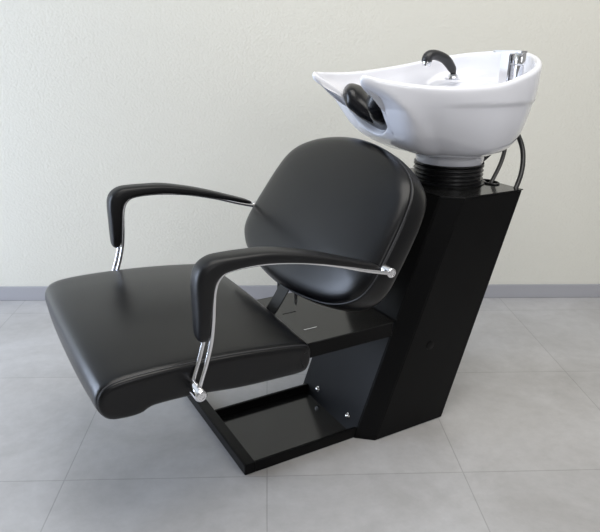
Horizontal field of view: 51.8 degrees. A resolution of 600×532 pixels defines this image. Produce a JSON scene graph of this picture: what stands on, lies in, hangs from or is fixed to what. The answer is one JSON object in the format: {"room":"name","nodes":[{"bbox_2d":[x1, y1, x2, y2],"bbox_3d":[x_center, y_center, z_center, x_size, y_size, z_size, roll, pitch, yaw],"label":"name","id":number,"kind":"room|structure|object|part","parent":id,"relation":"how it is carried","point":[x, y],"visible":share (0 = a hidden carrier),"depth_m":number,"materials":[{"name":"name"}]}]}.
{"room":"salon","nodes":[
{"label":"salon","id":0,"kind":"room"},
{"bbox_2d":[0,0,599,285],"bbox_3d":[-0.219,-1.148,2.198,5.200,2.700,0.100,0,20,-3],"label":"wall","id":1,"kind":"structure","parent":0,"point":[97,97],"depth_m":2.35,"materials":[{"name":"white paint"}]},
{"bbox_2d":[0,284,599,299],"bbox_3d":[-0.436,0.111,2.589,5.400,0.060,0.010,0,20,-3],"label":"baseboard","id":2,"kind":"structure","parent":1,"relation":"attached to","point":[493,290],"depth_m":2.65,"materials":[{"name":"grey"}]},
{"bbox_2d":[0,297,599,531],"bbox_3d":[-0.320,0.995,0.410,5.600,0.100,4.917,0,20,-3],"label":"floor","id":3,"kind":"structure","parent":0,"point":[514,444],"depth_m":1.63,"materials":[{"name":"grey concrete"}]},
{"bbox_2d":[45,50,541,474],"bbox_3d":[0.046,-0.037,1.629,1.311,1.014,0.696,-10,23,-28],"label":"chair","id":4,"kind":"object","parent":3,"relation":"on","point":[387,265],"visible":1,"depth_m":1.58,"materials":[{"name":"black leather"}]},
{"bbox_3d":[-0.319,0.127,1.466,0.472,0.110,0.589,-10,23,-28],"label":"seat","id":5,"kind":"part","parent":4,"relation":"part of","materials":[{"name":"black leather"}]},
{"bbox_3d":[-0.329,-0.161,1.740,0.417,0.165,0.051,-10,23,-28],"label":"armrest","id":6,"kind":"part","parent":4,"relation":"part of","materials":[{"name":"black leather"}]},
{"bbox_3d":[-0.329,-0.112,1.779,0.452,0.241,0.009,-10,23,-28],"label":"chrome rod","id":7,"kind":"part","parent":4,"relation":"part of","materials":[{"name":"white metal"}]},
{"bbox_3d":[-0.313,-0.102,1.752,0.452,0.241,0.009,-10,23,-28],"label":"chrome rod","id":8,"kind":"part","parent":4,"relation":"part of","materials":[{"name":"white metal"}]},
{"bbox_2d":[187,383,355,474],"bbox_3d":[-0.098,0.443,1.741,0.501,0.030,0.407,0,20,-3],"label":"base","id":9,"kind":"object","parent":4,"relation":"attached to","point":[262,432],"depth_m":1.74,"materials":[{"name":"black metal"}]},
{"bbox_3d":[-0.016,0.081,1.268,0.452,0.241,0.009,-10,23,-28],"label":"chrome rod","id":10,"kind":"part","parent":4,"relation":"part of","materials":[{"name":"white metal"}]},
{"bbox_3d":[-0.015,0.032,1.229,0.417,0.165,0.051,-10,23,-28],"label":"armrest","id":11,"kind":"part","parent":4,"relation":"part of","materials":[{"name":"black leather"}]},
{"bbox_3d":[0.001,0.091,1.241,0.452,0.241,0.009,-10,23,-28],"label":"chrome rod","id":12,"kind":"part","parent":4,"relation":"part of","materials":[{"name":"white metal"}]},
{"bbox_2d":[257,292,394,357],"bbox_3d":[-0.070,0.166,1.634,0.569,0.042,0.306,-10,23,-28],"label":"shelf","id":13,"kind":"object","parent":4,"relation":"attached to","point":[325,330],"depth_m":1.63,"materials":[{"name":"black metal"}]},
{"bbox_3d":[0.070,-0.129,1.609,0.286,0.387,0.623,-10,23,-28],"label":"backrest","id":14,"kind":"part","parent":4,"relation":"part of","materials":[{"name":"black leather"}]},
{"bbox_2d":[312,50,541,166],"bbox_3d":[0.339,-0.423,1.675,0.623,0.312,0.489,0,20,-3],"label":"basin","id":15,"kind":"object","parent":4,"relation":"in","point":[470,115],"depth_m":1.57,"materials":[{"name":"white ceramic"}]},
{"bbox_2d":[422,50,455,73],"bbox_3d":[0.400,-0.581,1.764,0.127,0.070,0.030,-10,23,-28],"label":"shower","id":16,"kind":"object","parent":4,"relation":"on","point":[428,56],"visible":1,"depth_m":1.74,"materials":[{"name":"grey plastic"}]},
{"bbox_3d":[0.403,-0.244,1.770,0.263,0.003,0.369,-10,23,-28],"label":"plate","id":17,"kind":"part","parent":4,"relation":"part of","materials":[{"name":"black metal"}]}
]}

